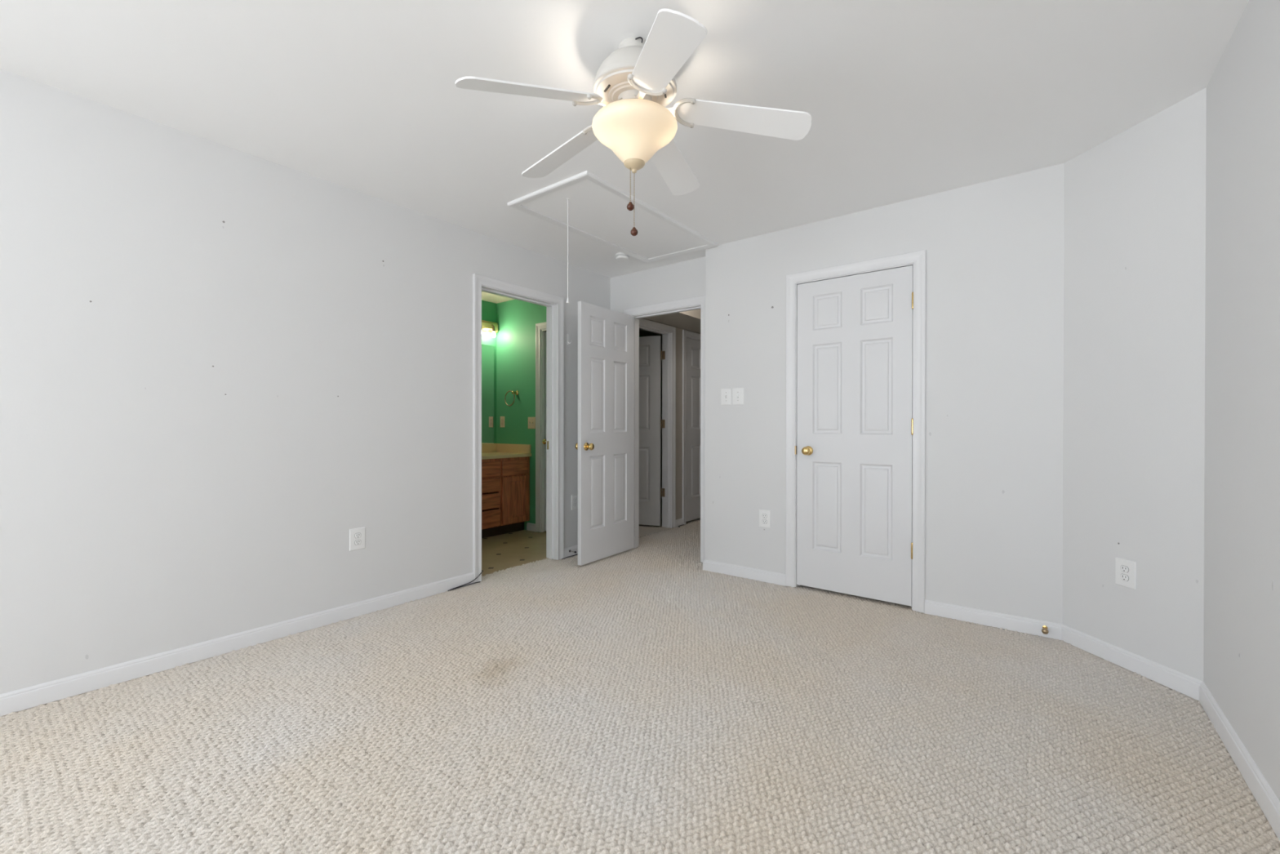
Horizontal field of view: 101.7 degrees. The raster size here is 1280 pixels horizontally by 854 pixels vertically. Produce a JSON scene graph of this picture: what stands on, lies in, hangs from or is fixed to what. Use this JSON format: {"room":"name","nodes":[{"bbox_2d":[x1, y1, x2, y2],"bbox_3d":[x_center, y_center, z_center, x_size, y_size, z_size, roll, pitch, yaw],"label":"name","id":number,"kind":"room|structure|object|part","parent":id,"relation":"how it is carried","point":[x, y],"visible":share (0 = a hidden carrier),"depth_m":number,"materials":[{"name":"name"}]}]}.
{"room":"empty bedroom","nodes":[
{"label":"empty bedroom","id":0,"kind":"room"},
{"bbox_2d":[0,68,689,693],"bbox_3d":[-1.853,-0.096,2.802,0.116,2.520,10.415,0,0,38],"label":"wall","id":1,"kind":"structure","parent":0,"point":[220,364],"depth_m":2.47,"materials":[{"name":"white paint"}]},
{"bbox_2d":[0,572,474,715],"bbox_3d":[-3.030,1.054,1.171,0.013,0.080,6.159,0,0,38],"label":"baseboard","id":2,"kind":"structure","parent":1,"relation":"attached to","point":[16,700],"depth_m":2.44,"materials":[{"name":"white wood"}]},
{"bbox_2d":[349,526,364,551],"bbox_3d":[-1.625,0.644,3.001,0.009,0.124,0.087,0,0,38],"label":"wall outlet","id":3,"kind":"object","parent":1,"relation":"attached to","point":[357,535],"visible":1,"depth_m":3.00,"materials":[{"name":"white plastic"}]},
{"bbox_2d":[354,539,360,545],"bbox_3d":[-1.624,0.663,2.999,0.001,0.029,0.037,0,0,38],"label":"receptacle","id":4,"kind":"object","parent":3,"relation":"attached to","point":[357,542],"depth_m":3.00,"materials":[{"name":"white plastic"}]},
{"bbox_2d":[354,533,360,537],"bbox_3d":[-1.623,0.625,2.999,0.003,0.029,0.037,0,0,38],"label":"receptacle","id":5,"kind":"object","parent":3,"relation":"attached to","point":[356,535],"depth_m":3.00,"materials":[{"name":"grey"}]},
{"bbox_2d":[472,273,564,582],"bbox_3d":[-0.938,0.010,3.984,0.138,2.143,0.856,0,0,38],"label":"door frame","id":6,"kind":"structure","parent":1,"relation":"in","point":[554,304],"depth_m":4.24,"materials":[{"name":"white wood"}]},
{"bbox_2d":[567,333,571,344],"bbox_3d":[-0.582,-0.730,4.324,0.042,0.090,0.022,0,0,38],"label":"wall hook","id":7,"kind":"object","parent":1,"relation":"attached to","point":[568,343],"visible":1,"depth_m":4.33,"materials":[{"name":"white plastic"}]},
{"bbox_2d":[564,545,577,558],"bbox_3d":[-0.450,1.044,4.528,0.013,0.080,0.597,0,0,38],"label":"baseboard","id":8,"kind":"structure","parent":1,"relation":"attached to","point":[566,553],"depth_m":4.35,"materials":[{"name":"white wood"}]},
{"bbox_2d":[571,493,577,510],"bbox_3d":[-0.547,0.634,4.403,0.009,0.124,0.087,0,0,38],"label":"wall outlet","id":9,"kind":"object","parent":1,"relation":"attached to","point":[574,497],"visible":1,"depth_m":4.39,"materials":[{"name":"white plastic"}]},
{"bbox_2d":[639,318,675,528],"bbox_3d":[-0.230,0.004,5.499,0.862,2.144,0.898,0,0,38],"label":"door","id":10,"kind":"structure","parent":1,"relation":"in","point":[651,423],"depth_m":5.60,"materials":[{"name":"white wood"}]},
{"bbox_2d":[675,518,683,527],"bbox_3d":[0.423,1.040,5.663,0.013,0.080,0.153,0,0,38],"label":"baseboard","id":11,"kind":"structure","parent":1,"relation":"attached to","point":[679,522],"depth_m":5.66,"materials":[{"name":"white wood"}]},
{"bbox_2d":[682,329,700,524],"bbox_3d":[0.703,0.003,6.114,0.132,2.144,0.907,0,0,38],"label":"door","id":12,"kind":"structure","parent":1,"relation":"in","point":[691,340],"depth_m":5.87,"materials":[{"name":"white wood"}]},
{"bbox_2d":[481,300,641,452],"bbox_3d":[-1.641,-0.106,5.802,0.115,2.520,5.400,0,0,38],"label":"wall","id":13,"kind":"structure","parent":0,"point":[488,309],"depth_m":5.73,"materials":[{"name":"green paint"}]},
{"bbox_2d":[481,344,493,444],"bbox_3d":[-2.058,-0.353,5.158,0.006,1.072,1.472,0,0,38],"label":"wall mirror","id":14,"kind":"object","parent":13,"relation":"attached to","point":[487,351],"visible":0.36,"depth_m":5.67,"materials":[{"name":"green mirror"}]},
{"bbox_2d":[481,443,496,452],"bbox_3d":[-2.058,0.229,5.152,0.018,0.093,1.559,0,0,38],"label":"backsplash","id":15,"kind":"structure","parent":13,"relation":"attached to","point":[486,447],"depth_m":5.68,"materials":[{"name":"brown stone"}]},
{"bbox_2d":[481,320,497,337],"bbox_3d":[-1.815,-1.055,5.381,0.116,0.183,0.845,0,0,38],"label":"vanity light","id":16,"kind":"object","parent":13,"relation":"attached to","point":[491,326],"visible":0.2,"depth_m":5.61,"materials":[{"name":"gold glass"}]},
{"bbox_2d":[491,325,495,332],"bbox_3d":[-1.580,-1.058,5.626,0.042,0.060,0.042,0,0,38],"label":"socket","id":17,"kind":"object","parent":16,"relation":"attached to","point":[493,327],"depth_m":5.61,"materials":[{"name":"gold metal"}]},
{"bbox_3d":[-1.580,-1.000,5.626,0.042,0.070,0.042,0,0,38],"label":"bulb","id":18,"kind":"part","parent":16,"relation":"part of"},
{"bbox_2d":[496,256,705,532],"bbox_3d":[-0.452,-0.102,4.974,2.779,2.520,0.117,0,0,38],"label":"wall","id":19,"kind":"structure","parent":0,"point":[516,319],"depth_m":5.43,"materials":[{"name":"green paint"}]},
{"bbox_2d":[500,416,504,426],"bbox_3d":[-1.507,-0.056,5.706,0.075,0.120,0.009,0,0,38],"label":"wall outlet","id":20,"kind":"object","parent":19,"relation":"attached to","point":[502,418],"visible":1,"depth_m":5.70,"materials":[{"name":"beige plastic"}]},
{"bbox_2d":[504,390,518,405],"bbox_3d":[-1.373,-0.306,5.564,0.167,0.170,0.069,0,0,38],"label":"towel ring","id":21,"kind":"object","parent":19,"relation":"attached to","point":[516,392],"visible":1,"depth_m":5.54,"materials":[{"name":"gold metal"}]},
{"bbox_3d":[-1.331,-0.365,5.532,0.052,0.052,0.069,0,0,38],"label":"post","id":22,"kind":"part","parent":21,"relation":"part of","materials":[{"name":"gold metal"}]},
{"bbox_2d":[526,522,535,531],"bbox_3d":[-1.126,1.040,5.414,0.141,0.080,0.013,0,0,38],"label":"baseboard","id":23,"kind":"structure","parent":19,"relation":"attached to","point":[530,526],"depth_m":5.41,"materials":[{"name":"white"}]},
{"bbox_2d":[528,417,535,428],"bbox_3d":[-1.128,-0.042,5.410,0.117,0.122,0.016,0,0,38],"label":"light switch","id":24,"kind":"object","parent":19,"relation":"attached to","point":[531,420],"visible":1,"depth_m":5.41,"materials":[{"name":"beige plastic"}]},
{"bbox_2d":[535,321,546,532],"bbox_3d":[-0.701,0.009,5.146,0.853,2.137,0.144,0,0,38],"label":"door","id":25,"kind":"structure","parent":19,"relation":"in","point":[540,328],"depth_m":5.34,"materials":[{"name":"white wood"}]},
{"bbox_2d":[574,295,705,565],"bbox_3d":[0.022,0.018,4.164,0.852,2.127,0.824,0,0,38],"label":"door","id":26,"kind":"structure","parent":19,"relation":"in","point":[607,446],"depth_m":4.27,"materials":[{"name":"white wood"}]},
{"bbox_3d":[-0.391,0.152,4.042,0.067,0.062,0.062,0,0,35],"label":"knob","id":27,"kind":"part","parent":26,"relation":"part of","materials":[{"name":"gold metal"}]},
{"bbox_3d":[0.198,0.017,4.393,0.852,2.127,0.018,0,0,38],"label":"casing","id":28,"kind":"part","parent":26,"relation":"part of","materials":[{"name":"white wood"}]},
{"bbox_2d":[0,0,1248,336],"bbox_3d":[-0.992,-1.403,2.199,5.528,0.100,10.515,0,0,38],"label":"ceiling","id":29,"kind":"structure","parent":0,"point":[904,100],"depth_m":2.06,"materials":[{"name":"white paint"}]},
{"bbox_2d":[507,170,718,303],"bbox_3d":[-0.112,-1.046,3.512,0.660,0.621,1.410,0,0,38],"label":"attic hatch","id":30,"kind":"object","parent":29,"relation":"attached to","point":[584,204],"visible":1,"depth_m":3.38,"materials":[{"name":"white paint"}]},
{"bbox_3d":[-0.428,-1.055,3.089,0.004,0.590,0.004,0,0,38],"label":"pull cord","id":31,"kind":"part","parent":30,"relation":"part of","materials":[{"name":"white fabric"}]},
{"bbox_3d":[-0.111,-1.347,3.511,0.660,0.018,1.410,0,0,38],"label":"trim frame","id":32,"kind":"part","parent":30,"relation":"part of","materials":[{"name":"white paint"}]},
{"bbox_3d":[-0.111,-1.354,3.511,0.548,0.004,1.298,0,0,38],"label":"hatch panel","id":33,"kind":"part","parent":30,"relation":"part of","materials":[{"name":"white paint"}]},
{"bbox_2d":[615,252,629,261],"bbox_3d":[-0.137,-1.339,4.115,0.112,0.039,0.112,0,0,38],"label":"smoke detector","id":34,"kind":"object","parent":29,"relation":"attached to","point":[620,256],"visible":0.99,"depth_m":4.08,"materials":[{"name":"white plastic"}]},
{"bbox_2d":[455,8,812,235],"bbox_3d":[-0.062,-1.032,1.864,1.144,0.668,1.190,0,0,-31],"label":"ceiling fan","id":35,"kind":"object","parent":29,"relation":"hanging from","point":[634,84],"visible":1,"depth_m":1.80,"materials":[{"name":"white plastic"}]},
{"bbox_3d":[-0.347,-1.087,1.686,0.474,0.122,0.130,0,0,-28],"label":"blade","id":36,"kind":"part","parent":35,"relation":"part of","materials":[{"name":"white wood"}]},
{"bbox_3d":[-0.310,-1.123,2.134,0.479,0.083,0.131,0,0,43],"label":"blade","id":37,"kind":"part","parent":35,"relation":"part of","materials":[{"name":"white wood"}]},
{"bbox_3d":[-0.034,-0.881,1.889,0.004,0.142,0.004,0,0,-14],"label":"pull chain","id":38,"kind":"part","parent":35,"relation":"part of","materials":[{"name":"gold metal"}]},
{"bbox_3d":[-0.035,-0.800,1.889,0.028,0.029,0.027,4,6,37],"label":"chain knob","id":39,"kind":"part","parent":35,"relation":"part of","materials":[{"name":"brown wood"}]},
{"bbox_3d":[-0.021,-0.712,1.899,0.028,0.029,0.027,4,6,37],"label":"chain knob","id":40,"kind":"part","parent":35,"relation":"part of","materials":[{"name":"brown wood"}]},
{"bbox_3d":[-0.021,-0.829,1.899,0.004,0.212,0.004,0,0,-40],"label":"pull chain","id":41,"kind":"part","parent":35,"relation":"part of","materials":[{"name":"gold metal"}]},
{"bbox_3d":[-0.018,-1.194,1.878,0.296,0.024,0.296,4,6,37],"label":"housing plate","id":42,"kind":"part","parent":35,"relation":"part of","materials":[{"name":"white metal"}]},
{"bbox_3d":[-0.020,-1.040,1.890,0.309,0.157,0.309,4,6,37],"label":"lamp shade","id":43,"kind":"part","parent":35,"relation":"part of","materials":[{"name":"white glass"}]},
{"bbox_3d":[0.070,-1.069,1.513,0.132,0.135,0.469,0,0,-11],"label":"blade","id":44,"kind":"part","parent":35,"relation":"part of","materials":[{"name":"white wood"}]},
{"bbox_3d":[0.128,-1.127,2.239,0.133,0.070,0.479,0,0,25],"label":"blade","id":45,"kind":"part","parent":35,"relation":"part of","materials":[{"name":"white wood"}]},
{"bbox_3d":[0.363,-1.093,1.855,0.474,0.102,0.134,0,0,6],"label":"blade","id":46,"kind":"part","parent":35,"relation":"part of","materials":[{"name":"white wood"}]},
{"bbox_2d":[0,499,1279,853],"bbox_3d":[-0.950,1.136,2.174,5.410,0.103,10.515,0,0,38],"label":"floor","id":47,"kind":"structure","parent":0,"point":[644,699],"depth_m":1.83,"materials":[{"name":"beige carpet"}]},
{"bbox_2d":[447,569,483,591],"bbox_3d":[-1.181,1.048,3.579,0.106,0.074,0.310,0,0,15],"label":"coaxial cable","id":48,"kind":"object","parent":47,"relation":"on","point":[482,570],"visible":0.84,"depth_m":3.56,"materials":[{"name":"black plastic"}]},
{"bbox_2d":[451,581,479,590],"bbox_3d":[-1.187,1.079,3.545,0.007,0.010,0.231,0,0,39],"label":"coaxial cable","id":49,"kind":"object","parent":47,"relation":"on","point":[478,581],"visible":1,"depth_m":3.55,"materials":[{"name":"black plastic"}]},
{"bbox_2d":[481,456,529,537],"bbox_3d":[-1.835,0.695,4.985,0.578,0.776,1.544,0,0,38],"label":"vanity cabinet","id":50,"kind":"object","parent":47,"relation":"on","point":[505,482],"visible":0.38,"depth_m":5.17,"materials":[{"name":"brown wood"}]},
{"bbox_3d":[-1.477,0.885,4.993,0.018,0.160,0.329,0,0,38],"label":"drawer","id":51,"kind":"part","parent":50,"relation":"part of","materials":[{"name":"brown wood"}]},
{"bbox_3d":[-1.476,0.718,4.992,0.018,0.147,0.329,0,0,38],"label":"drawer","id":52,"kind":"part","parent":50,"relation":"part of","materials":[{"name":"brown wood"}]},
{"bbox_3d":[-1.476,0.565,4.992,0.018,0.133,0.329,0,0,38],"label":"drawer","id":53,"kind":"part","parent":50,"relation":"part of","materials":[{"name":"brown wood"}]},
{"bbox_3d":[-1.476,0.413,4.991,0.018,0.148,0.329,0,0,38],"label":"drawer","id":54,"kind":"part","parent":50,"relation":"part of","materials":[{"name":"brown wood"}]},
{"bbox_2d":[481,443,531,459],"bbox_3d":[-1.834,0.299,4.979,0.585,0.231,1.559,0,0,38],"label":"countertop","id":55,"kind":"structure","parent":50,"relation":"on","point":[503,450],"depth_m":5.52,"materials":[{"name":"brown stone"}]},
{"bbox_3d":[-1.260,0.412,5.272,0.018,0.148,0.329,0,0,38],"label":"false drawer","id":56,"kind":"part","parent":50,"relation":"part of","materials":[{"name":"brown wood"}]},
{"bbox_3d":[-1.260,0.731,5.274,0.018,0.466,0.329,0,0,38],"label":"cabinet door","id":57,"kind":"part","parent":50,"relation":"part of","materials":[{"name":"brown wood"}]},
{"bbox_2d":[647,333,662,499],"bbox_3d":[1.174,-0.108,7.106,2.989,2.520,0.100,0,0,38],"label":"wall","id":58,"kind":"structure","parent":0,"point":[660,335],"depth_m":7.71,"materials":[{"name":"beige paint"}]},
{"bbox_2d":[643,309,700,333],"bbox_3d":[0.756,-1.219,5.739,0.436,0.290,2.573,0,0,38],"label":"ceiling","id":59,"kind":"structure","parent":0,"point":[690,320],"depth_m":5.21,"materials":[{"name":"beige paint"}]},
{"bbox_2d":[705,163,1064,624],"bbox_3d":[1.420,-0.095,3.429,2.113,2.520,0.285,0,0,38],"label":"wall","id":60,"kind":"structure","parent":0,"point":[994,248],"depth_m":2.96,"materials":[{"name":"white paint"}]},
{"bbox_2d":[720,388,731,404],"bbox_3d":[0.634,-0.223,3.845,0.087,0.122,0.016,0,0,38],"label":"light switch","id":61,"kind":"object","parent":60,"relation":"attached to","point":[726,393],"visible":1,"depth_m":3.85,"materials":[{"name":"white plastic"}]},
{"bbox_2d":[732,387,743,404],"bbox_3d":[0.711,-0.223,3.786,0.090,0.122,0.016,0,0,38],"label":"light switch","id":62,"kind":"object","parent":60,"relation":"attached to","point":[737,393],"visible":1,"depth_m":3.79,"materials":[{"name":"white plastic"}]},
{"bbox_2d":[702,559,785,586],"bbox_3d":[0.791,1.048,3.836,0.654,0.080,0.182,0,0,38],"label":"baseboard","id":63,"kind":"structure","parent":60,"relation":"attached to","point":[763,575],"depth_m":3.75,"materials":[{"name":"white wood"}]},
{"bbox_2d":[759,509,770,528],"bbox_3d":[0.876,0.646,3.665,0.087,0.124,0.009,0,0,38],"label":"wall outlet","id":64,"kind":"object","parent":60,"relation":"attached to","point":[764,515],"visible":1,"depth_m":3.66,"materials":[{"name":"white plastic"}]},
{"bbox_2d":[785,249,925,613],"bbox_3d":[1.355,0.025,3.333,0.845,2.121,0.180,0,0,38],"label":"door","id":65,"kind":"structure","parent":60,"relation":"in","point":[855,437],"depth_m":3.28,"materials":[{"name":"white wood"}]},
{"bbox_3d":[1.055,0.157,3.534,0.017,0.058,0.024,0,0,38],"label":"latch plate","id":66,"kind":"part","parent":65,"relation":"part of","materials":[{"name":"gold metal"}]},
{"bbox_3d":[1.105,0.158,3.454,0.062,0.062,0.067,0,0,38],"label":"knob","id":67,"kind":"part","parent":65,"relation":"part of","materials":[{"name":"gold metal"}]},
{"bbox_2d":[1062,87,1206,680],"bbox_3d":[2.268,-0.090,2.382,0.118,2.520,0.694,0,0,-7],"label":"wall","id":68,"kind":"structure","parent":0,"point":[1135,219],"depth_m":2.33,"materials":[{"name":"white paint"}]},
{"bbox_2d":[1041,625,1048,634],"bbox_3d":[2.084,1.043,2.681,0.029,0.029,0.074,0,0,38],"label":"door stop","id":69,"kind":"object","parent":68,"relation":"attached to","point":[1044,629],"visible":1,"depth_m":2.66,"materials":[{"name":"gold metal"}]},
{"bbox_2d":[1115,556,1136,589],"bbox_3d":[2.206,0.665,2.371,0.009,0.124,0.087,0,0,-8],"label":"wall outlet","id":70,"kind":"object","parent":68,"relation":"attached to","point":[1125,570],"visible":1,"depth_m":2.36,"materials":[{"name":"white plastic"}]},
{"bbox_2d":[1120,573,1128,581],"bbox_3d":[2.204,0.684,2.371,0.026,0.029,0.026,0,0,38],"label":"receptacle","id":71,"kind":"object","parent":70,"relation":"attached to","point":[1123,577],"depth_m":2.37,"materials":[{"name":"grey plastic"}]},
{"bbox_2d":[1120,564,1128,572],"bbox_3d":[2.204,0.645,2.371,0.026,0.029,0.026,0,0,38],"label":"receptacle","id":72,"kind":"object","parent":70,"relation":"attached to","point":[1123,568],"depth_m":2.37,"materials":[{"name":"grey plastic"}]},
{"bbox_2d":[1203,0,1279,800],"bbox_3d":[0.137,-0.081,-0.766,0.116,2.520,7.182,0,0,38],"label":"wall","id":73,"kind":"structure","parent":0,"point":[1242,632],"depth_m":1.67,"materials":[{"name":"white paint"}]},
{"bbox_2d":[924,599,1279,840],"bbox_3d":[-0.177,1.061,-0.212,1.053,0.080,7.443,0,0,38],"label":"baseboard","id":74,"kind":"structure","parent":73,"relation":"attached to","point":[1266,798],"depth_m":2.26,"materials":[{"name":"white wood"}]}
]}

